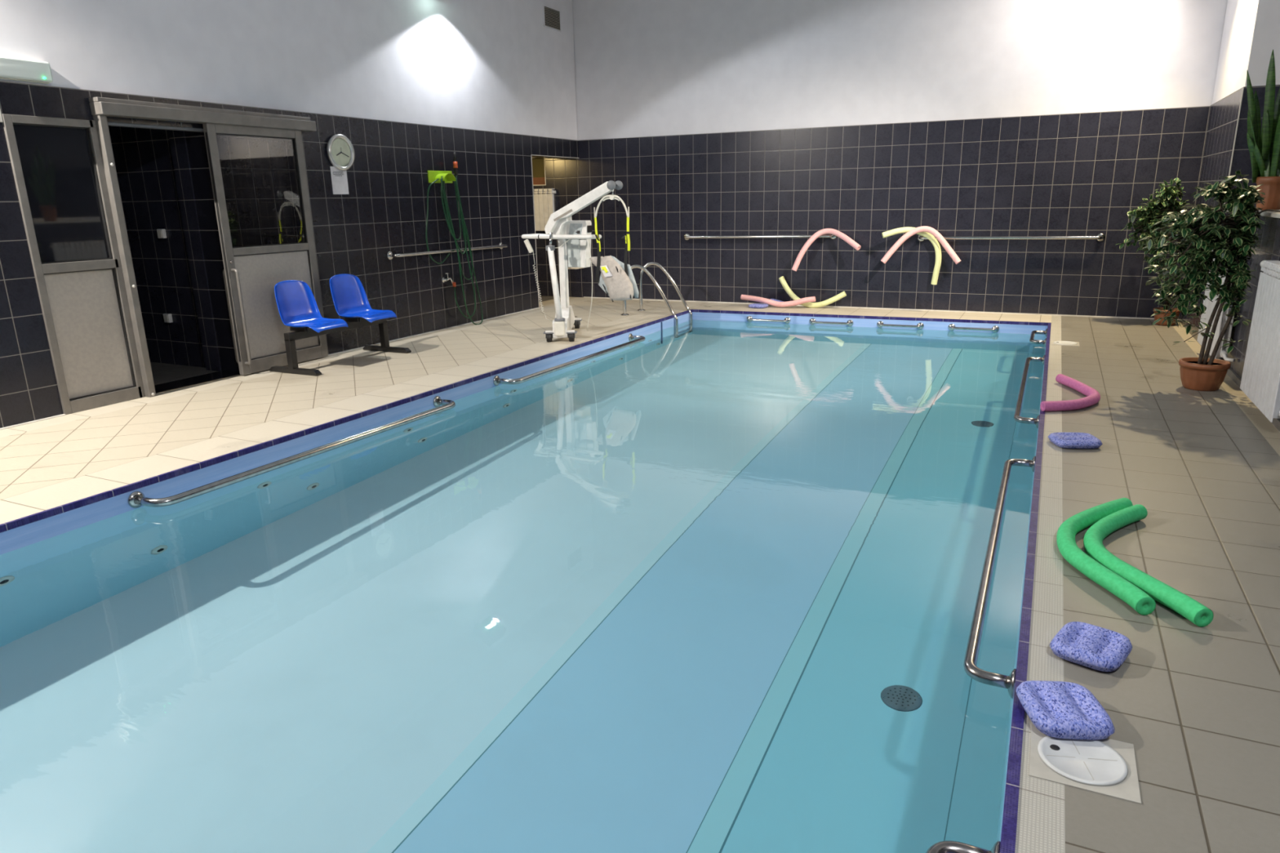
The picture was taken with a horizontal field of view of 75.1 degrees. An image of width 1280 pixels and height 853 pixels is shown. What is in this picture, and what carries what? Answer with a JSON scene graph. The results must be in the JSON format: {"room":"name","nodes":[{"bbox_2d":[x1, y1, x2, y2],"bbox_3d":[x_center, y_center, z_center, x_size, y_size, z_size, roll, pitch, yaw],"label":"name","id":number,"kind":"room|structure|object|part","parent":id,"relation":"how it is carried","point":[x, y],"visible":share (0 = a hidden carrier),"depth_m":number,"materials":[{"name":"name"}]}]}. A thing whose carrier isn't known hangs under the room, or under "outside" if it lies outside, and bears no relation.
{"room":"indoor therapy pool","nodes":[
{"label":"indoor therapy pool","id":0,"kind":"room"},
{"bbox_2d":[108,125,221,371],"bbox_3d":[-5.596,-1.443,6.465,2.778,2.400,3.080,6,17,25],"label":"wall","id":1,"kind":"structure","parent":0,"point":[153,172],"depth_m":7.39,"materials":[{"name":"tile"}]},
{"bbox_2d":[156,228,166,238],"bbox_3d":[-4.237,-1.708,7.368,0.080,0.080,0.040,6,17,25],"label":"wall switch","id":2,"kind":"object","parent":1,"relation":"attached to","point":[161,233],"visible":1,"depth_m":7.35,"materials":[{"name":"grey plastic"}]},
{"bbox_2d":[163,313,173,322],"bbox_3d":[-4.322,-0.992,7.615,0.080,0.080,0.040,6,17,25],"label":"wall socket","id":3,"kind":"object","parent":1,"relation":"attached to","point":[167,317],"visible":1,"depth_m":7.60,"materials":[{"name":"grey plastic"}]},
{"bbox_2d":[154,370,239,394],"bbox_3d":[-3.769,-0.372,6.957,0.300,0.006,0.860,6,17,25],"label":"trim","id":4,"kind":"structure","parent":1,"relation":"attached to","point":[172,385],"depth_m":6.98,"materials":[{"name":"metal"}]},
{"bbox_2d":[0,0,578,427],"bbox_3d":[-4.070,-2.208,5.894,0.300,4.120,14.000,6,17,25],"label":"wall","id":5,"kind":"structure","parent":0,"point":[411,85],"depth_m":8.15,"materials":[{"name":"tile"}]},
{"bbox_2d":[0,109,3,121],"bbox_3d":[-4.156,-2.106,5.368,0.015,0.264,0.025,6,17,25],"label":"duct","id":6,"kind":"object","parent":5,"relation":"attached to","point":[1,117],"visible":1,"depth_m":5.40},
{"bbox_2d":[0,56,53,83],"bbox_3d":[-4.064,-2.338,5.441,0.092,0.134,0.385,6,17,25],"label":"exit light","id":7,"kind":"object","parent":5,"relation":"attached to","point":[11,68],"visible":1,"depth_m":5.45,"materials":[{"name":"white plastic"}]},
{"bbox_3d":[-4.095,-2.341,5.456,0.022,0.134,0.385,6,17,25],"label":"plate","id":8,"kind":"part","parent":7,"relation":"part of","materials":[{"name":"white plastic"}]},
{"bbox_2d":[1,97,328,414],"bbox_3d":[-3.561,-1.441,6.745,0.259,2.172,2.544,7,17,27],"label":"door","id":9,"kind":"structure","parent":5,"relation":"in","point":[64,172],"depth_m":6.22,"materials":[{"name":"metal"}]},
{"bbox_3d":[-4.035,-1.619,5.815,0.008,0.915,0.505,6,17,25],"label":"glass pane","id":10,"kind":"part","parent":9,"relation":"part of","materials":[{"name":"black"}]},
{"bbox_3d":[-4.021,-1.133,5.943,0.080,2.020,0.600,6,17,25],"label":"fixed frame","id":11,"kind":"part","parent":9,"relation":"part of","materials":[{"name":"metal"}]},
{"bbox_3d":[-4.016,-0.681,6.072,0.010,0.900,0.505,6,17,25],"label":"panel","id":12,"kind":"part","parent":9,"relation":"part of","materials":[{"name":"grey metal"}]},
{"bbox_3d":[-3.869,-1.282,6.212,0.175,2.160,0.070,6,17,25],"label":"post","id":13,"kind":"part","parent":9,"relation":"part of","materials":[{"name":"metal"}]},
{"bbox_3d":[-3.413,-2.500,6.710,0.130,0.117,1.950,6,17,25],"label":"header rail","id":14,"kind":"part","parent":9,"relation":"part of","materials":[{"name":"metal"}]},
{"bbox_3d":[-3.466,-0.933,7.084,0.068,0.816,0.026,6,17,25],"label":"handle","id":15,"kind":"part","parent":9,"relation":"part of","materials":[{"name":"metal"}]},
{"bbox_3d":[-3.366,-0.922,7.037,0.068,0.816,0.026,6,17,25],"label":"handle","id":16,"kind":"part","parent":9,"relation":"part of","materials":[{"name":"metal"}]},
{"bbox_3d":[-3.245,-2.024,7.168,0.006,0.910,0.805,6,17,25],"label":"glass pane","id":17,"kind":"part","parent":9,"relation":"part of","materials":[{"name":"grey"}]},
{"bbox_3d":[-3.225,-1.098,7.421,0.010,0.890,0.805,6,17,25],"label":"panel","id":18,"kind":"part","parent":9,"relation":"part of","materials":[{"name":"grey metal"}]},
{"bbox_2d":[0,306,540,430],"bbox_3d":[-4.154,-0.056,5.831,0.030,0.006,12.760,6,17,25],"label":"baseboard","id":19,"kind":"structure","parent":5,"relation":"attached to","point":[62,415],"depth_m":8.59,"materials":[{"name":"tile"}]},
{"bbox_2d":[329,166,348,194],"bbox_3d":[-2.887,-2.366,8.001,0.003,0.255,0.202,6,17,25],"label":"paper notice","id":20,"kind":"object","parent":5,"relation":"attached to","point":[339,178],"visible":1,"depth_m":8.00,"materials":[{"name":"white paper"}]},
{"bbox_2d":[326,133,355,170],"bbox_3d":[-2.858,-2.620,7.953,0.045,0.332,0.332,6,17,25],"label":"wall clock","id":21,"kind":"object","parent":5,"relation":"attached to","point":[340,149],"visible":1,"depth_m":7.95,"materials":[{"name":"silver metal"}]},
{"bbox_2d":[427,170,455,182],"bbox_3d":[-2.170,-2.779,9.257,0.140,0.130,0.410,6,17,25],"label":"holder","id":22,"kind":"object","parent":5,"relation":"attached to","point":[433,175],"visible":0.99,"depth_m":9.21,"materials":[{"name":"plastic"}]},
{"bbox_2d":[425,151,483,324],"bbox_3d":[-2.134,-2.084,9.421,0.105,1.957,0.846,8,18,30],"label":"garden hose","id":23,"kind":"object","parent":22,"relation":"hanging from","point":[455,162],"visible":1,"depth_m":9.46,"materials":[{"name":"green rubber"}]},
{"bbox_2d":[386,241,507,259],"bbox_3d":[-2.126,-2.024,9.553,0.118,0.103,2.090,6,17,25],"label":"wall handrail","id":24,"kind":"object","parent":5,"relation":"attached to","point":[390,255],"visible":1,"depth_m":9.25,"materials":[{"name":"metal"}]},
{"bbox_2d":[441,272,453,284],"bbox_3d":[-2.204,-1.693,9.536,0.055,0.138,0.148,8,18,31],"label":"tap","id":25,"kind":"object","parent":5,"relation":"attached to","point":[443,279],"visible":1,"depth_m":9.51,"materials":[{"name":"silver metal"}]},
{"bbox_2d":[542,4,561,31],"bbox_3d":[-1.157,-5.375,10.960,0.016,0.258,0.420,6,17,25],"label":"air vent","id":26,"kind":"object","parent":5,"relation":"in","point":[551,16],"visible":1,"depth_m":10.96,"materials":[{"name":"grey metal"}]},
{"bbox_2d":[530,154,578,306],"bbox_3d":[-1.129,-2.734,11.631,0.008,1.988,1.243,6,17,25],"label":"trim","id":27,"kind":"structure","parent":5,"relation":"attached to","point":[531,154],"depth_m":11.13,"materials":[{"name":"grey metal"}]},
{"bbox_2d":[0,295,1279,852],"bbox_3d":[-1.807,0.072,5.399,10.700,0.100,14.000,6,17,25],"label":"floor","id":28,"kind":"structure","parent":0,"point":[1198,708],"depth_m":4.14,"materials":[{"name":"tile"}]},
{"bbox_2d":[269,273,411,375],"bbox_3d":[-2.758,-0.980,7.638,0.574,0.772,1.200,6,17,25],"label":"bench","id":29,"kind":"object","parent":28,"relation":"on","point":[297,306],"visible":1,"depth_m":7.48,"materials":[{"name":"blue plastic"}]},
{"bbox_3d":[-3.019,-0.629,7.210,0.060,0.260,0.060,6,17,25],"label":"leg","id":30,"kind":"part","parent":29,"relation":"part of","materials":[{"name":"black paint"}]},
{"bbox_3d":[-2.521,-0.910,8.197,0.060,0.260,0.060,6,17,25],"label":"leg","id":31,"kind":"part","parent":29,"relation":"part of","materials":[{"name":"black paint"}]},
{"bbox_2d":[0,311,1048,841],"bbox_3d":[-0.044,0.775,5.125,4.641,1.322,12.220,6,17,25],"label":"basin","id":32,"kind":"object","parent":28,"relation":"in","point":[26,535],"visible":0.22,"depth_m":5.62,"materials":[{"name":"blue tile"}]},
{"bbox_2d":[128,395,455,507],"bbox_3d":[-2.038,0.107,5.426,0.219,0.100,2.520,7,17,26],"label":"grab rail","id":33,"kind":"object","parent":32,"relation":"attached to","point":[136,499],"visible":1,"depth_m":4.97,"materials":[{"name":"metal"}]},
{"bbox_2d":[0,320,1046,852],"bbox_3d":[-0.055,0.236,4.977,4.341,0.001,11.920,6,17,25],"label":"pool water","id":34,"kind":"object","parent":32,"relation":"in","point":[694,586],"visible":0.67,"depth_m":3.14,"materials":[{"name":"blue liquid"}]},
{"bbox_2d":[0,309,1051,852],"bbox_3d":[-0.048,0.121,4.953,4.391,0.034,11.940,6,17,25],"label":"trim","id":35,"kind":"structure","parent":32,"relation":"on","point":[1008,836],"depth_m":4.29,"materials":[{"name":"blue tile"}]},
{"bbox_2d":[493,333,645,386],"bbox_3d":[-0.577,-0.689,8.224,0.219,0.100,2.610,7,17,26],"label":"grab rail","id":36,"kind":"object","parent":32,"relation":"attached to","point":[637,339],"visible":1,"depth_m":7.80,"materials":[{"name":"metal"}]},
{"bbox_2d":[746,315,790,324],"bbox_3d":[1.595,-1.332,10.416,0.565,0.080,0.087,6,17,23],"label":"grab bar","id":37,"kind":"object","parent":32,"relation":"attached to","point":[787,320],"visible":1,"depth_m":10.37,"materials":[{"name":"metal"}]},
{"bbox_2d":[808,318,853,326],"bbox_3d":[2.312,-1.260,10.104,0.535,0.080,0.087,6,17,23],"label":"grab bar","id":38,"kind":"object","parent":32,"relation":"attached to","point":[812,321],"visible":1,"depth_m":10.06,"materials":[{"name":"metal"}]},
{"bbox_2d":[876,320,924,328],"bbox_3d":[3.052,-1.187,9.783,0.535,0.080,0.087,6,17,23],"label":"grab bar","id":39,"kind":"object","parent":32,"relation":"attached to","point":[880,324],"visible":1,"depth_m":9.74,"materials":[{"name":"metal"}]},
{"bbox_2d":[925,840,1000,852],"bbox_3d":[0.201,1.286,0.847,0.155,0.090,2.570,6,17,25],"label":"grab rail","id":40,"kind":"object","parent":32,"relation":"attached to","point":[944,846],"visible":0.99,"depth_m":1.91,"materials":[{"name":"metal"}]},
{"bbox_2d":[947,324,999,332],"bbox_3d":[3.788,-1.113,9.463,0.545,0.080,0.087,6,17,23],"label":"grab bar","id":41,"kind":"object","parent":32,"relation":"attached to","point":[951,326],"visible":1,"depth_m":9.43,"materials":[{"name":"metal"}]},
{"bbox_2d":[963,456,1035,698],"bbox_3d":[1.608,0.495,3.633,0.155,0.090,2.470,6,17,25],"label":"grab rail","id":42,"kind":"object","parent":32,"relation":"attached to","point":[970,664],"visible":0.98,"depth_m":3.07,"materials":[{"name":"metal"}]},
{"bbox_2d":[1013,355,1044,428],"bbox_3d":[3.061,-0.323,6.510,0.155,0.090,2.400,6,17,25],"label":"grab rail","id":43,"kind":"object","parent":32,"relation":"attached to","point":[1017,417],"visible":0.97,"depth_m":6.08,"materials":[{"name":"metal"}]},
{"bbox_2d":[1029,328,1047,346],"bbox_3d":[4.137,-0.929,8.643,0.155,0.090,0.750,6,17,25],"label":"grab rail","id":44,"kind":"object","parent":32,"relation":"attached to","point":[1032,340],"visible":0.97,"depth_m":8.51,"materials":[{"name":"metal"}]},
{"bbox_2d":[521,180,629,342],"bbox_3d":[-0.755,-1.728,8.698,0.814,1.584,1.374,-8,17,-24],"label":"lift","id":45,"kind":"object","parent":28,"relation":"on","point":[574,237],"visible":0.98,"depth_m":8.56,"materials":[{"name":"white metal"}]},
{"bbox_2d":[524,239,533,253],"bbox_3d":[-1.157,-1.876,8.655,0.099,0.140,0.030,6,17,25],"label":"pendant","id":46,"kind":"object","parent":45,"relation":"attached to","point":[526,242],"depth_m":8.64,"materials":[{"name":"white plastic"}]},
{"bbox_3d":[-1.018,-1.460,8.739,0.196,0.743,0.064,-1,15,1],"label":"pendant cord","id":47,"kind":"part","parent":45,"relation":"part of","materials":[{"name":"white plastic"}]},
{"bbox_3d":[-0.814,-1.966,8.618,0.849,0.052,0.281,6,17,25],"label":"push handle","id":48,"kind":"part","parent":45,"relation":"part of","materials":[{"name":"white metal"}]},
{"bbox_3d":[-0.673,-2.049,8.691,0.175,0.145,0.010,6,17,25],"label":"display panel","id":49,"kind":"part","parent":45,"relation":"part of","materials":[{"name":"plastic"}]},
{"bbox_3d":[-0.526,-2.062,8.682,0.015,0.070,0.090,6,17,25],"label":"red stop knob","id":50,"kind":"part","parent":45,"relation":"part of","materials":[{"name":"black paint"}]},
{"bbox_2d":[589,216,639,302],"bbox_3d":[-0.284,-1.667,8.304,0.544,0.831,0.153,6,17,25],"label":"sling","id":51,"kind":"object","parent":45,"relation":"hanging from","point":[616,278],"visible":1,"depth_m":8.30,"materials":[{"name":"fabric"}]},
{"bbox_2d":[600,266,608,272],"bbox_3d":[-0.353,-1.565,8.310,0.088,0.062,0.027,6,17,25],"label":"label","id":52,"kind":"object","parent":51,"relation":"attached to","point":[603,269],"depth_m":8.31,"materials":[{"name":"yellow paper"}]},
{"bbox_2d":[620,262,692,325],"bbox_3d":[0.223,-1.290,10.649,0.862,1.573,0.551,2,16,10],"label":"pool ladder","id":53,"kind":"object","parent":28,"relation":"attached to","point":[642,268],"visible":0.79,"depth_m":10.68,"materials":[{"name":"metal"}]},
{"bbox_3d":[0.342,-1.351,10.861,0.694,1.573,0.062,1,16,9],"label":"handrail","id":54,"kind":"part","parent":53,"relation":"part of","materials":[{"name":"metal"}]},
{"bbox_2d":[748,303,768,308],"bbox_3d":[1.551,-1.582,10.908,0.240,0.044,0.200,10,19,35],"label":"board","id":55,"kind":"object","parent":28,"relation":"on","point":[752,305],"visible":1,"depth_m":10.84,"materials":[{"name":"blue plastic"}]},
{"bbox_2d":[740,294,815,306],"bbox_3d":[1.794,-1.637,10.856,0.997,0.152,0.079,6,17,25],"label":"noodle","id":56,"kind":"object","parent":28,"relation":"on","point":[787,304],"visible":1,"depth_m":10.83,"materials":[{"name":"pink plastic"}]},
{"bbox_2d":[778,275,846,307],"bbox_3d":[2.221,-1.740,10.789,0.910,0.391,0.121,7,17,28],"label":"noodle","id":57,"kind":"object","parent":28,"relation":"on","point":[784,283],"visible":0.92,"depth_m":10.77,"materials":[{"name":"yellow plastic"}]},
{"bbox_2d":[1051,340,1079,346],"bbox_3d":[4.055,-0.795,7.937,0.240,0.011,0.240,6,17,25],"label":"lid","id":58,"kind":"object","parent":28,"relation":"on","point":[1053,342],"visible":1,"depth_m":7.92,"materials":[{"name":"white plastic"}]},
{"bbox_3d":[4.055,-0.798,7.936,0.208,0.005,0.208,6,17,25],"label":"lid","id":59,"kind":"part","parent":58,"relation":"part of","materials":[{"name":"white plastic"}]},
{"bbox_2d":[1016,680,1115,739],"bbox_3d":[1.170,0.780,2.300,0.210,0.051,0.240,0,15,5],"label":"cushion","id":60,"kind":"object","parent":28,"relation":"on","point":[1057,709],"visible":1,"depth_m":2.26,"materials":[{"name":"blue fabric"}]},
{"bbox_2d":[1040,373,1100,411],"bbox_3d":[3.043,-0.231,5.832,0.331,0.068,1.041,8,18,30],"label":"noodle","id":61,"kind":"object","parent":28,"relation":"on","point":[1093,397],"visible":1,"depth_m":5.56,"materials":[{"name":"plastic"}]},
{"bbox_2d":[1048,432,1102,448],"bbox_3d":[2.493,0.079,4.773,0.255,0.051,0.215,0,15,5],"label":"board","id":62,"kind":"object","parent":28,"relation":"on","point":[1064,440],"visible":1,"depth_m":4.71,"materials":[{"name":"blue plastic"}]},
{"bbox_2d":[1028,722,1141,804],"bbox_3d":[1.136,0.854,2.136,0.244,0.011,0.244,6,17,25],"label":"lid","id":63,"kind":"object","parent":28,"relation":"on","point":[1106,766],"visible":0.94,"depth_m":2.11,"materials":[{"name":"white plastic"}]},
{"bbox_3d":[1.134,0.851,2.136,0.208,0.005,0.208,6,17,25],"label":"lid","id":64,"kind":"part","parent":63,"relation":"part of","materials":[{"name":"white plastic"}]},
{"bbox_2d":[1049,622,1132,671],"bbox_3d":[1.420,0.690,2.622,0.205,0.051,0.235,13,21,41],"label":"cushion","id":65,"kind":"object","parent":28,"relation":"on","point":[1084,644],"visible":1,"depth_m":2.59,"materials":[{"name":"blue fabric"}]},
{"bbox_2d":[1056,497,1155,615],"bbox_3d":[1.850,0.471,3.356,0.307,0.068,1.090,6,17,25],"label":"noodle","id":66,"kind":"object","parent":28,"relation":"on","point":[1140,602],"visible":0.95,"depth_m":3.17,"materials":[{"name":"green plastic"}]},
{"bbox_2d":[1083,504,1213,626],"bbox_3d":[1.920,0.496,3.263,0.311,0.068,1.044,4,16,19],"label":"noodle","id":67,"kind":"object","parent":28,"relation":"on","point":[1178,602],"visible":0.95,"depth_m":3.06,"materials":[{"name":"green plastic"}]},
{"bbox_2d":[1115,177,1188,325],"bbox_3d":[5.412,-1.831,8.768,0.625,1.514,0.573,-6,16,-16],"label":"potted ficus","id":68,"kind":"object","parent":28,"relation":"on","point":[1147,216],"visible":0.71,"depth_m":8.66,"materials":[{"name":"plant"}]},
{"bbox_3d":[5.580,-1.667,8.770,0.080,0.912,0.033,-1,15,1],"label":"stem","id":69,"kind":"part","parent":68,"relation":"part of","materials":[{"name":"green plant"}]},
{"bbox_3d":[5.629,-1.691,8.761,0.046,0.962,0.044,6,17,25],"label":"stem","id":70,"kind":"part","parent":68,"relation":"part of","materials":[{"name":"green plant"}]},
{"bbox_2d":[1137,168,1279,391],"bbox_3d":[3.944,-1.027,5.919,0.772,1.527,0.620,3,16,16],"label":"potted ficus","id":71,"kind":"object","parent":28,"relation":"on","point":[1207,233],"visible":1,"depth_m":5.83,"materials":[{"name":"plant"}]},
{"bbox_3d":[4.127,-0.936,5.868,0.142,1.033,0.035,6,17,25],"label":"stem","id":72,"kind":"part","parent":71,"relation":"part of","materials":[{"name":"green plant"}]},
{"bbox_3d":[4.101,-0.915,5.890,0.142,0.982,0.031,4,16,17],"label":"stem","id":73,"kind":"part","parent":71,"relation":"part of","materials":[{"name":"green plant"}]},
{"bbox_3d":[4.117,-0.936,5.870,0.170,1.037,0.052,6,17,25],"label":"stem","id":74,"kind":"part","parent":71,"relation":"part of","materials":[{"name":"green plant"}]},
{"bbox_2d":[531,0,1227,318],"bbox_3d":[1.591,-3.686,10.879,11.400,4.120,0.300,6,17,25],"label":"wall","id":75,"kind":"structure","parent":0,"point":[862,120],"depth_m":10.07,"materials":[{"name":"tile"}]},
{"bbox_2d":[531,158,546,185],"bbox_3d":[-1.525,-3.784,12.347,0.390,0.406,0.174,6,17,25],"label":"window","id":76,"kind":"structure","parent":75,"relation":"in","point":[538,164],"depth_m":12.40,"materials":[{"name":"yellow glass"}]},
{"bbox_3d":[-1.490,-3.856,12.404,0.366,0.276,0.010,6,17,25],"label":"panel","id":77,"kind":"part","parent":76,"relation":"part of","materials":[{"name":"yellow glass"}]},
{"bbox_3d":[-1.499,-3.664,12.428,0.366,0.106,0.070,6,17,25],"label":"panel","id":78,"kind":"part","parent":76,"relation":"part of","materials":[{"name":"orange glass"}]},
{"bbox_2d":[533,188,555,231],"bbox_3d":[-1.442,-3.205,12.310,0.560,0.600,0.090,6,17,25],"label":"radiator","id":79,"kind":"object","parent":75,"relation":"attached to","point":[544,204],"visible":0.7,"depth_m":12.24,"materials":[{"name":"metal"}]},
{"bbox_2d":[684,233,836,239],"bbox_3d":[1.531,-2.510,11.001,2.110,0.110,0.119,6,17,25],"label":"wall handrail","id":80,"kind":"object","parent":75,"relation":"attached to","point":[686,237],"visible":0.94,"depth_m":10.94,"materials":[{"name":"metal"}]},
{"bbox_2d":[791,228,861,271],"bbox_3d":[2.369,-2.221,10.490,0.881,0.532,0.251,8,18,30],"label":"noodle","id":81,"kind":"object","parent":80,"relation":"on","point":[824,231],"visible":1,"depth_m":10.54,"materials":[{"name":"pink plastic"}]},
{"bbox_2d":[583,296,1177,319],"bbox_3d":[2.555,-1.558,10.817,7.552,0.012,0.012,6,17,25],"label":"baseboard","id":82,"kind":"structure","parent":75,"relation":"attached to","point":[584,296],"depth_m":10.31,"materials":[{"name":"beige tile"}]},
{"bbox_2d":[917,233,1105,241],"bbox_3d":[4.278,-2.201,9.702,2.020,0.097,0.119,6,17,25],"label":"wall handrail","id":83,"kind":"object","parent":75,"relation":"attached to","point":[1100,237],"visible":0.98,"depth_m":9.58,"materials":[{"name":"metal"}]},
{"bbox_2d":[881,226,941,284],"bbox_3d":[3.281,-2.068,10.093,0.708,0.688,0.134,1,16,9],"label":"noodle","id":84,"kind":"object","parent":83,"relation":"on","point":[904,229],"visible":0.98,"depth_m":10.00,"materials":[{"name":"yellow plastic"}]},
{"bbox_2d":[880,226,960,264],"bbox_3d":[3.368,-2.171,9.958,0.916,0.441,0.162,4,16,19],"label":"noodle","id":85,"kind":"object","parent":83,"relation":"on","point":[935,233],"visible":1,"depth_m":9.92,"materials":[{"name":"pink plastic"}]},
{"bbox_2d":[1153,306,1181,325],"bbox_3d":[5.624,-1.174,8.898,0.255,0.170,0.255,6,17,25],"label":"pot","id":86,"kind":"object","parent":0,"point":[1157,317],"depth_m":8.84,"materials":[{"name":"ceramic"}]},
{"bbox_2d":[1178,357,1231,391],"bbox_3d":[4.084,-0.376,6.042,0.316,0.200,0.316,6,17,25],"label":"pot","id":87,"kind":"object","parent":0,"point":[1198,374],"depth_m":5.96,"materials":[{"name":"ceramic"}]},
{"bbox_2d":[1177,0,1279,378],"bbox_3d":[3.090,-1.418,2.503,0.520,4.120,14.000,6,17,25],"label":"wall","id":88,"kind":"structure","parent":0,"point":[1251,33],"depth_m":7.18,"materials":[{"name":"tile"}]},
{"bbox_2d":[1196,249,1235,362],"bbox_3d":[4.721,-1.006,6.743,0.102,0.818,1.180,6,17,25],"label":"radiator","id":89,"kind":"object","parent":88,"relation":"attached to","point":[1210,305],"visible":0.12,"depth_m":6.56,"materials":[{"name":"metal"}]},
{"bbox_2d":[1223,87,1244,204],"bbox_3d":[5.134,-2.406,7.200,0.008,0.984,0.012,6,17,25],"label":"trim","id":90,"kind":"structure","parent":88,"relation":"attached to","point":[1242,87],"depth_m":7.16,"materials":[{"name":"metal"}]},
{"bbox_2d":[1215,356,1279,431],"bbox_3d":[3.692,0.077,4.704,0.015,0.050,6.800,6,17,25],"label":"baseboard","id":91,"kind":"structure","parent":88,"relation":"attached to","point":[1276,422],"depth_m":6.16,"materials":[{"name":"tile"}]},
{"bbox_2d":[1222,207,1279,217],"bbox_3d":[3.816,-1.064,4.318,0.390,0.030,6.800,6,17,25],"label":"trim","id":92,"kind":"structure","parent":88,"relation":"attached to","point":[1270,214],"depth_m":5.64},
{"bbox_2d":[1246,49,1279,209],"bbox_3d":[4.681,-2.184,6.166,0.276,1.120,0.396,-14,20,-39],"label":"snake plant","id":93,"kind":"object","parent":92,"relation":"on","point":[1264,144],"visible":0.91,"depth_m":6.17,"materials":[{"name":"green plant"}]},
{"bbox_3d":[4.747,-1.753,6.252,0.224,0.240,0.224,6,17,25],"label":"pot","id":94,"kind":"part","parent":93,"relation":"part of","materials":[{"name":"ceramic"}]},
{"bbox_2d":[1240,260,1279,422],"bbox_3d":[3.904,-0.566,5.143,0.085,0.850,1.140,6,17,25],"label":"radiator","id":95,"kind":"object","parent":88,"relation":"attached to","point":[1260,377],"visible":1,"depth_m":5.11,"materials":[{"name":"metal"}]}
]}

